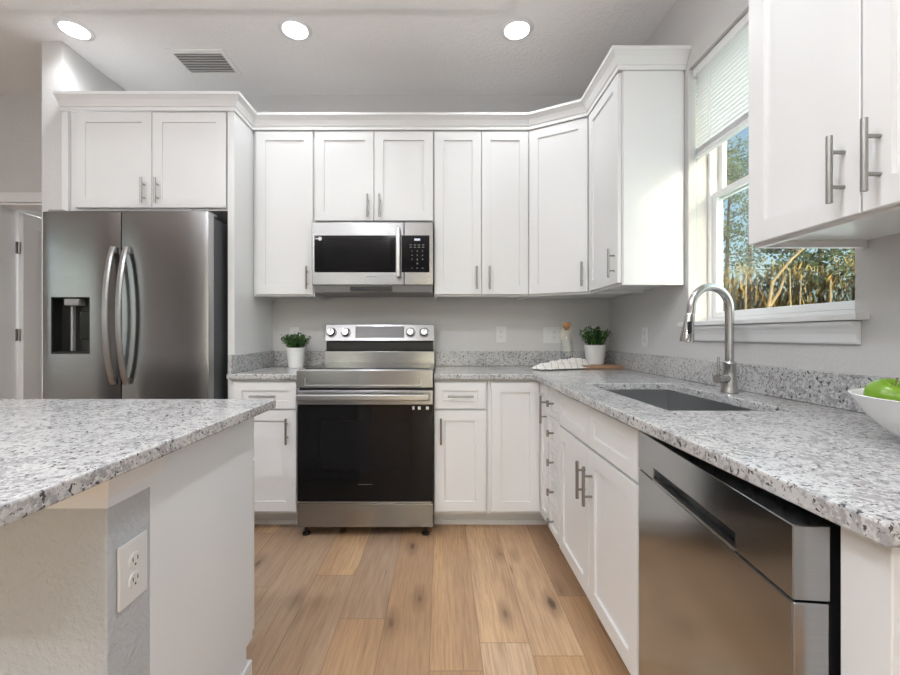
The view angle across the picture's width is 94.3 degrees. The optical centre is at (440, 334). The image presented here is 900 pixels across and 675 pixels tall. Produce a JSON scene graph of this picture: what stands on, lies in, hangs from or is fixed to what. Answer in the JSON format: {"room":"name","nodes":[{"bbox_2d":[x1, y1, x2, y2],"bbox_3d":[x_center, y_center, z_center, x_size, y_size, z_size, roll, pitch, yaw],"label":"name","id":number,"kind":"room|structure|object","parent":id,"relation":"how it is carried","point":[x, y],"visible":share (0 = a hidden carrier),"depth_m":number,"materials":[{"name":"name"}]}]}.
{"room":"kitchen","nodes":[
{"label":"kitchen","id":0,"kind":"room"},
{"bbox_2d":[0,192,41,398],"bbox_3d":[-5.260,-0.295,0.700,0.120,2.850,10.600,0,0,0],"label":"door frame","id":1,"kind":"structure","parent":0,"point":[34,213],"depth_m":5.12,"materials":[{"name":"paint"}]},
{"bbox_2d":[42,41,130,398],"bbox_3d":[-2.277,-0.294,2.715,0.117,2.849,0.549,0,0,0],"label":"wall","id":2,"kind":"structure","parent":0,"point":[63,69],"depth_m":2.44,"materials":[{"name":"paint"}]},
{"bbox_2d":[0,95,608,365],"bbox_3d":[-1.996,-0.295,3.050,6.408,2.850,0.120,0,0,0],"label":"wall","id":3,"kind":"structure","parent":0,"point":[461,324],"depth_m":2.99,"materials":[{"name":"paint"}]},
{"bbox_2d":[15,213,41,398],"bbox_3d":[-3.143,0.102,3.488,0.039,2.035,0.780,0,0,0],"label":"door","id":4,"kind":"structure","parent":3,"relation":"in","point":[29,246],"depth_m":3.17,"materials":[{"name":"white paint"}]},
{"bbox_2d":[71,112,227,224],"bbox_3d":[-1.713,-1.024,2.693,0.930,0.584,0.590,0,0,0],"label":"upper cabinet","id":5,"kind":"object","parent":3,"relation":"attached to","point":[121,161],"visible":0.65,"depth_m":2.44,"materials":[{"name":"white paint"}]},
{"bbox_2d":[62,111,70,210],"bbox_3d":[-2.199,-0.093,2.712,0.037,2.445,0.552,0,0,0],"label":"filler panel","id":6,"kind":"object","parent":5,"relation":"attached to","point":[66,115],"visible":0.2,"depth_m":2.44,"materials":[{"name":"white paint"}]},
{"bbox_2d":[254,130,327,299],"bbox_3d":[-1.008,-0.782,2.806,0.393,1.069,0.364,0,0,0],"label":"upper cabinet","id":7,"kind":"object","parent":3,"relation":"attached to","point":[284,160],"visible":0.85,"depth_m":2.67,"materials":[{"name":"white paint"}]},
{"bbox_2d":[290,327,299,335],"bbox_3d":[-1.045,0.000,2.985,0.072,0.117,0.009,0,0,0],"label":"outlet","id":8,"kind":"object","parent":3,"relation":"attached to","point":[293,330],"visible":0.36,"depth_m":2.98,"materials":[{"name":"white plastic"}]},
{"bbox_2d":[274,351,323,365],"bbox_3d":[-0.996,0.167,2.978,0.380,0.105,0.020,0,0,0],"label":"backsplash","id":9,"kind":"structure","parent":3,"relation":"attached to","point":[312,358],"depth_m":2.97,"materials":[{"name":"stone"}]},
{"bbox_2d":[315,130,433,229],"bbox_3d":[-0.428,-1.018,2.806,0.762,0.599,0.364,0,0,0],"label":"upper cabinet","id":10,"kind":"object","parent":3,"relation":"attached to","point":[361,175],"visible":0.78,"depth_m":2.67,"materials":[{"name":"white paint"}]},
{"bbox_2d":[312,222,433,296],"bbox_3d":[-0.428,-0.492,2.770,0.758,0.444,0.430,0,0,0],"label":"microwave","id":11,"kind":"object","parent":10,"relation":"attached to","point":[350,259],"visible":1,"depth_m":2.60,"materials":[{"name":"silver metal"}]},
{"bbox_2d":[434,130,528,299],"bbox_3d":[0.259,-0.782,2.806,0.608,1.069,0.364,0,0,0],"label":"upper cabinet","id":12,"kind":"object","parent":3,"relation":"attached to","point":[481,177],"visible":1,"depth_m":2.67,"materials":[{"name":"white paint"}]},
{"bbox_2d":[496,326,505,341],"bbox_3d":[0.431,-0.005,2.985,0.072,0.117,0.009,0,0,0],"label":"outlet","id":13,"kind":"object","parent":3,"relation":"attached to","point":[500,330],"visible":1,"depth_m":2.98,"materials":[{"name":"white plastic"}]},
{"bbox_2d":[436,351,606,365],"bbox_3d":[0.574,0.167,2.978,1.223,0.105,0.020,0,0,0],"label":"backsplash","id":14,"kind":"structure","parent":3,"relation":"attached to","point":[443,358],"depth_m":2.97,"materials":[{"name":"stone"}]},
{"bbox_2d":[543,327,559,342],"bbox_3d":[0.790,0.000,2.985,0.118,0.117,0.009,0,0,0],"label":"switch plate","id":15,"kind":"object","parent":3,"relation":"attached to","point":[550,334],"visible":1,"depth_m":2.98,"materials":[{"name":"white plastic"}]},
{"bbox_2d":[0,0,675,94],"bbox_3d":[-1.965,-1.780,0.700,6.670,0.180,10.600,0,0,0],"label":"ceiling","id":16,"kind":"structure","parent":0,"point":[348,51],"depth_m":2.45,"materials":[{"name":"white paint"}]},
{"bbox_2d":[52,17,95,40],"bbox_3d":[-2.060,-1.714,2.345,0.184,0.009,0.184,0,0,0],"label":"recessed light","id":17,"kind":"object","parent":16,"relation":"in","point":[72,28],"visible":1,"depth_m":2.33,"materials":[{"name":"white paint"}]},
{"bbox_2d":[59,22,89,37],"bbox_3d":[-2.060,-1.714,2.345,0.132,0.001,0.132,0,0,0],"label":"diffuser","id":18,"kind":"object","parent":17,"relation":"attached to","point":[72,29],"depth_m":2.34,"materials":[{"name":"white plastic"}]},
{"bbox_2d":[165,49,242,75],"bbox_3d":[-1.485,-1.712,2.630,0.350,0.013,0.250,0,0,0],"label":"ceiling vent","id":19,"kind":"object","parent":16,"relation":"in","point":[196,62],"visible":1,"depth_m":2.62,"materials":[{"name":"grey metal"}]},
{"bbox_2d":[278,17,311,40],"bbox_3d":[-0.820,-1.714,2.345,0.184,0.009,0.184,0,0,0],"label":"recessed light","id":20,"kind":"object","parent":16,"relation":"in","point":[293,28],"visible":1,"depth_m":2.33,"materials":[{"name":"white paint"}]},
{"bbox_2d":[283,22,306,37],"bbox_3d":[-0.820,-1.714,2.345,0.132,0.001,0.132,0,0,0],"label":"diffuser","id":21,"kind":"object","parent":20,"relation":"attached to","point":[290,29],"depth_m":2.34,"materials":[{"name":"white plastic"}]},
{"bbox_2d":[500,17,533,40],"bbox_3d":[0.427,-1.714,2.345,0.184,0.009,0.184,0,0,0],"label":"recessed light","id":22,"kind":"object","parent":16,"relation":"in","point":[517,28],"visible":1,"depth_m":2.33,"materials":[{"name":"white paint"}]},
{"bbox_2d":[505,22,528,37],"bbox_3d":[0.427,-1.714,2.345,0.132,0.001,0.132,0,0,0],"label":"diffuser","id":23,"kind":"object","parent":22,"relation":"attached to","point":[512,29],"depth_m":2.34,"materials":[{"name":"white plastic"}]},
{"bbox_2d":[246,519,630,674],"bbox_3d":[-1.965,1.180,0.700,6.670,0.100,10.600,0,0,0],"label":"floor","id":24,"kind":"structure","parent":0,"point":[455,599],"depth_m":1.75,"materials":[{"name":"brown wood"}]},
{"bbox_2d":[0,417,253,674],"bbox_3d":[-1.724,0.692,1.101,2.225,0.876,0.663,0,0,0],"label":"kitchen island","id":25,"kind":"object","parent":24,"relation":"on","point":[194,503],"visible":0.6,"depth_m":0.91,"materials":[{"name":"paint"}]},
{"bbox_2d":[117,530,146,612],"bbox_3d":[-0.632,0.482,0.857,0.009,0.127,0.079,0,0,0],"label":"outlet","id":26,"kind":"object","parent":25,"relation":"attached to","point":[132,555],"visible":1,"depth_m":0.85,"materials":[{"name":"white plastic"}]},
{"bbox_2d":[128,551,140,568],"bbox_3d":[-0.629,0.462,0.857,0.002,0.033,0.033,0,0,0],"label":"receptacle","id":27,"kind":"object","parent":26,"relation":"attached to","point":[134,557],"depth_m":0.85,"materials":[{"name":"white plastic"}]},
{"bbox_2d":[128,570,140,588],"bbox_3d":[-0.629,0.502,0.857,0.002,0.033,0.033,0,0,0],"label":"receptacle","id":28,"kind":"object","parent":26,"relation":"attached to","point":[134,576],"depth_m":0.85,"materials":[{"name":"white plastic"}]},
{"bbox_2d":[0,399,275,527],"bbox_3d":[-1.509,0.235,0.939,1.882,0.030,0.997,0,0,0],"label":"island countertop","id":29,"kind":"structure","parent":25,"relation":"on","point":[52,451],"depth_m":0.91,"materials":[{"name":"stone"}]},
{"bbox_2d":[43,209,227,398],"bbox_3d":[-1.734,0.217,2.587,0.911,1.825,0.756,0,0,0],"label":"refrigerator","id":30,"kind":"object","parent":24,"relation":"on","point":[135,303],"visible":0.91,"depth_m":2.28,"materials":[{"name":"grey metal"}]},
{"bbox_2d":[228,111,271,398],"bbox_3d":[-1.226,-0.093,2.712,0.039,2.445,0.552,0,0,0],"label":"end panel","id":31,"kind":"object","parent":24,"relation":"on","point":[249,316],"visible":0.34,"depth_m":2.54,"materials":[{"name":"white paint"}]},
{"bbox_2d":[228,351,273,373],"bbox_3d":[-1.196,0.167,2.674,0.019,0.105,0.628,0,0,0],"label":"backsplash","id":32,"kind":"structure","parent":31,"relation":"attached to","point":[248,361],"depth_m":2.58,"materials":[{"name":"stone"}]},
{"bbox_2d":[230,379,298,523],"bbox_3d":[-1.005,0.691,2.655,0.398,0.878,0.666,0,0,0],"label":"base cabinet","id":33,"kind":"object","parent":24,"relation":"on","point":[275,429],"visible":0.44,"depth_m":2.37,"materials":[{"name":"white paint"}]},
{"bbox_2d":[227,366,309,378],"bbox_3d":[-1.005,0.235,2.665,0.402,0.030,0.646,0,0,0],"label":"countertop","id":34,"kind":"structure","parent":33,"relation":"on","point":[272,372],"depth_m":2.38,"materials":[{"name":"stone"}]},
{"bbox_2d":[281,332,310,367],"bbox_3d":[-0.978,0.098,2.813,0.201,0.242,0.193,0,0,0],"label":"potted plant","id":35,"kind":"object","parent":34,"relation":"on","point":[295,355],"visible":1,"depth_m":2.77,"materials":[{"name":"green plant"}]},
{"bbox_2d":[296,324,434,535],"bbox_3d":[-0.421,0.527,2.615,0.756,1.205,0.700,0,0,0],"label":"range","id":36,"kind":"object","parent":24,"relation":"on","point":[365,414],"visible":1,"depth_m":2.32,"materials":[{"name":"grey metal"}]},
{"bbox_2d":[299,363,434,372],"bbox_3d":[-0.421,0.208,2.595,0.756,0.032,0.489,0,0,0],"label":"cooktop","id":37,"kind":"object","parent":36,"relation":"in","point":[325,366],"depth_m":2.49,"materials":[{"name":"silver metal"}]},
{"bbox_2d":[434,379,487,523],"bbox_3d":[0.113,0.691,2.655,0.306,0.878,0.666,0,0,0],"label":"base cabinet","id":38,"kind":"object","parent":24,"relation":"on","point":[460,405],"visible":0.84,"depth_m":2.37,"materials":[{"name":"white paint"}]},
{"bbox_2d":[485,379,549,525],"bbox_3d":[0.737,0.691,2.578,0.939,0.878,0.820,0,0,0],"label":"base cabinet","id":39,"kind":"object","parent":24,"relation":"on","point":[518,413],"visible":0.44,"depth_m":2.37,"materials":[{"name":"white paint"}]},
{"bbox_2d":[434,366,899,547],"bbox_3d":[0.583,0.235,1.738,1.246,0.030,2.501,0,0,0],"label":"countertop","id":40,"kind":"structure","parent":39,"relation":"on","point":[841,466],"depth_m":0.89,"materials":[{"name":"stone"}]},
{"bbox_2d":[532,358,590,369],"bbox_3d":[0.772,0.181,2.698,0.421,0.068,0.172,0,0,-20],"label":"kitchen towel","id":41,"kind":"object","parent":40,"relation":"on","point":[571,363],"visible":1,"depth_m":2.65,"materials":[{"name":"fabric"}]},
{"bbox_2d":[562,322,570,329],"bbox_3d":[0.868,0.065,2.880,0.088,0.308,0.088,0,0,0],"label":"stopper","id":42,"kind":"object","parent":40,"relation":"on","point":[566,325],"visible":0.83,"depth_m":2.86,"materials":[{"name":"brown wood"}]},
{"bbox_2d":[580,363,622,368],"bbox_3d":[1.038,0.208,2.800,0.280,0.021,0.200,0,0,-7],"label":"cutting board","id":43,"kind":"object","parent":40,"relation":"on","point":[605,365],"visible":0.72,"depth_m":2.71,"materials":[{"name":"brown wood"}]},
{"bbox_2d":[579,325,612,364],"bbox_3d":[1.050,0.065,2.821,0.201,0.262,0.199,0,0,0],"label":"potted plant","id":44,"kind":"object","parent":43,"relation":"on","point":[594,354],"visible":1,"depth_m":2.78,"materials":[{"name":"green plant"}]},
{"bbox_2d":[607,390,753,410],"bbox_3d":[0.848,0.359,1.558,0.400,0.214,0.717,0,0,0],"label":"sink","id":45,"kind":"object","parent":40,"relation":"in","point":[668,400],"visible":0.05,"depth_m":1.85,"materials":[{"name":"metal"}]},
{"bbox_2d":[680,283,738,393],"bbox_3d":[1.014,0.011,1.571,0.237,0.415,0.062,0,0,-12],"label":"kitchen faucet","id":46,"kind":"object","parent":40,"relation":"on","point":[728,378],"visible":1,"depth_m":1.57,"materials":[{"name":"silver metal"}]},
{"bbox_2d":[848,388,899,436],"bbox_3d":[1.003,0.170,0.775,0.354,0.099,0.354,0,0,0],"label":"fruit bowl","id":47,"kind":"object","parent":40,"relation":"on","point":[885,412],"visible":0.87,"depth_m":0.81,"materials":[{"name":"white ceramic"}]},
{"bbox_2d":[863,377,899,400],"bbox_3d":[0.918,0.125,0.849,0.082,0.078,0.081,0,0,26],"label":"apple","id":48,"kind":"object","parent":47,"relation":"in","point":[886,388],"visible":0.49,"depth_m":0.84,"materials":[{"name":"green plant"}]},
{"bbox_2d":[546,387,560,543],"bbox_3d":[0.865,0.691,2.074,0.682,0.878,0.186,0,0,0],"label":"base cabinet","id":49,"kind":"object","parent":24,"relation":"on","point":[552,403],"visible":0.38,"depth_m":2.07,"materials":[{"name":"white paint"}]},
{"bbox_2d":[559,392,639,674],"bbox_3d":[0.864,0.691,1.583,0.684,0.878,0.794,0,0,0],"label":"base cabinet","id":50,"kind":"object","parent":24,"relation":"on","point":[599,468],"visible":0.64,"depth_m":1.45,"materials":[{"name":"white paint"}]},
{"bbox_2d":[639,430,840,674],"bbox_3d":[0.774,0.689,0.856,0.502,0.842,0.592,0,0,6],"label":"dishwasher","id":51,"kind":"object","parent":24,"relation":"on","point":[737,577],"visible":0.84,"depth_m":0.74,"materials":[{"name":"silver metal"}]},
{"bbox_2d":[841,527,899,674],"bbox_3d":[0.879,0.691,0.543,0.654,0.878,0.067,0,0,0],"label":"cabinet end panel","id":52,"kind":"object","parent":24,"relation":"on","point":[870,571],"visible":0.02,"depth_m":0.54,"materials":[{"name":"white paint"}]},
{"bbox_2d":[609,0,899,377],"bbox_3d":[1.289,-0.295,0.700,0.162,2.850,10.600,0,0,0],"label":"wall","id":53,"kind":"structure","parent":0,"point":[701,24],"depth_m":1.97,"materials":[{"name":"paint"}]},
{"bbox_2d":[521,116,626,299],"bbox_3d":[0.884,-0.782,2.729,0.643,1.069,0.517,0,0,0],"label":"upper cabinet","id":54,"kind":"object","parent":53,"relation":"attached to","point":[559,152],"visible":0.88,"depth_m":2.58,"materials":[{"name":"white paint"}]},
{"bbox_2d":[589,70,683,293],"bbox_3d":[1.023,-0.782,2.279,0.366,1.069,0.436,0,0,0],"label":"upper cabinet","id":55,"kind":"object","parent":53,"relation":"attached to","point":[636,128],"visible":1,"depth_m":2.06,"materials":[{"name":"white paint"}]},
{"bbox_2d":[53,45,691,129],"bbox_3d":[-0.505,-1.349,2.332,3.423,0.086,0.655,0,0,0],"label":"crown molding","id":56,"kind":"structure","parent":55,"relation":"attached to","point":[619,57],"depth_m":2.43,"materials":[{"name":"white paint"}]},
{"bbox_2d":[642,327,647,346],"bbox_3d":[1.203,0.012,2.460,0.009,0.117,0.072,0,0,0],"label":"outlet","id":57,"kind":"object","parent":53,"relation":"attached to","point":[644,329],"visible":1,"depth_m":2.45,"materials":[{"name":"white plastic"}]},
{"bbox_2d":[693,11,748,158],"bbox_3d":[1.240,-0.790,1.626,0.050,1.001,0.806,0,0,0],"label":"window blind","id":58,"kind":"object","parent":53,"relation":"attached to","point":[722,75],"visible":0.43,"depth_m":1.83,"materials":[{"name":"white paint"}]},
{"bbox_2d":[607,351,899,412],"bbox_3d":[1.196,0.167,1.742,0.020,0.105,2.493,0,0,0],"label":"backsplash","id":59,"kind":"structure","parent":53,"relation":"attached to","point":[824,388],"depth_m":1.50,"materials":[{"name":"stone"}]},
{"bbox_2d":[678,313,869,343],"bbox_3d":[1.266,-0.018,1.613,0.201,0.089,0.883,0,0,0],"label":"trim","id":60,"kind":"structure","parent":53,"relation":"attached to","point":[829,328],"depth_m":1.41,"materials":[{"name":"white paint"}]},
{"bbox_2d":[708,141,854,320],"bbox_3d":[1.333,-0.678,1.626,0.065,1.231,0.816,0,0,0],"label":"window","id":61,"kind":"structure","parent":53,"relation":"in","point":[718,190],"depth_m":1.99,"materials":[{"name":"white paint"}]},
{"bbox_2d":[749,0,899,247],"bbox_3d":[1.023,-0.782,0.853,0.366,1.069,0.686,0,0,0],"label":"upper cabinet","id":62,"kind":"object","parent":53,"relation":"attached to","point":[824,75],"visible":1,"depth_m":0.98,"materials":[{"name":"white paint"}]},
{"label":"outside","id":63,"kind":"structure","parent":0,"visible":0},
{"bbox_3d":[45.690,1.530,30.000,88.620,0.200,160.000,0,0,0],"label":"ground","id":64,"kind":"structure","parent":63,"visible":0},
{"bbox_2d":[744,275,746,309],"bbox_3d":[11.934,-0.469,16.401,0.180,3.802,0.116,0,0,0],"label":"bare tree","id":65,"kind":"object","parent":64,"relation":"on","point":[745,275],"visible":0.4,"depth_m":16.38,"materials":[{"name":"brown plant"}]},
{"bbox_2d":[723,136,779,290],"bbox_3d":[19.878,-6.048,27.954,5.356,14.966,6.600,0,0,30],"label":"tree","id":66,"kind":"object","parent":64,"relation":"on","point":[731,178],"visible":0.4,"depth_m":27.68,"materials":[{"name":"green plant"}]},
{"bbox_2d":[723,149,787,308],"bbox_3d":[25.710,-7.264,34.232,8.086,17.399,7.882,0,0,-45],"label":"tree","id":67,"kind":"object","parent":64,"relation":"on","point":[750,247],"visible":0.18,"depth_m":34.66,"materials":[{"name":"green plant"}]},
{"bbox_2d":[766,248,804,307],"bbox_3d":[14.980,-1.782,16.803,3.519,6.425,0.203,0,0,8],"label":"bare tree","id":68,"kind":"object","parent":64,"relation":"on","point":[770,302],"visible":0.55,"depth_m":16.95,"materials":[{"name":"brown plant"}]},
{"bbox_2d":[723,254,854,310],"bbox_3d":[15.387,-1.086,18.413,14.476,5.066,3.865,0,0,40],"label":"underbrush","id":69,"kind":"object","parent":64,"relation":"on","point":[738,301],"visible":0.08,"depth_m":18.51,"materials":[{"name":"plant"}]},
{"bbox_2d":[789,269,791,305],"bbox_3d":[14.069,-0.620,16.801,0.132,4.102,0.097,0,0,0],"label":"bare tree","id":70,"kind":"object","parent":64,"relation":"on","point":[789,269],"visible":0.4,"depth_m":16.78,"materials":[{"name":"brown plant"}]},
{"bbox_2d":[746,244,848,304],"bbox_3d":[18.424,-3.902,21.619,4.578,10.675,4.092,0,0,-42],"label":"tree","id":71,"kind":"object","parent":64,"relation":"on","point":[786,251],"visible":0.15,"depth_m":21.21,"materials":[{"name":"green plant"}]},
{"bbox_2d":[799,275,801,304],"bbox_3d":[14.732,-0.520,17.101,0.124,3.902,0.087,0,0,0],"label":"bare tree","id":72,"kind":"object","parent":64,"relation":"on","point":[801,275],"visible":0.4,"depth_m":17.09,"materials":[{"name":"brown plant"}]},
{"bbox_2d":[777,248,854,301],"bbox_3d":[22.771,-5.178,24.836,5.229,13.224,6.060,0,0,-32],"label":"tree","id":73,"kind":"object","parent":64,"relation":"on","point":[850,249],"visible":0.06,"depth_m":24.83,"materials":[{"name":"green plant"}]},
{"bbox_2d":[784,248,854,298],"bbox_3d":[30.177,-7.919,30.738,6.766,18.706,8.160,0,0,17],"label":"tree","id":74,"kind":"object","parent":64,"relation":"on","point":[841,260],"visible":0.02,"depth_m":30.37,"materials":[{"name":"green plant"}]},
{"bbox_2d":[829,279,831,301],"bbox_3d":[15.697,-0.419,16.802,0.146,3.702,0.136,0,0,0],"label":"bare tree","id":75,"kind":"object","parent":64,"relation":"on","point":[830,289],"visible":0.22,"depth_m":16.78,"materials":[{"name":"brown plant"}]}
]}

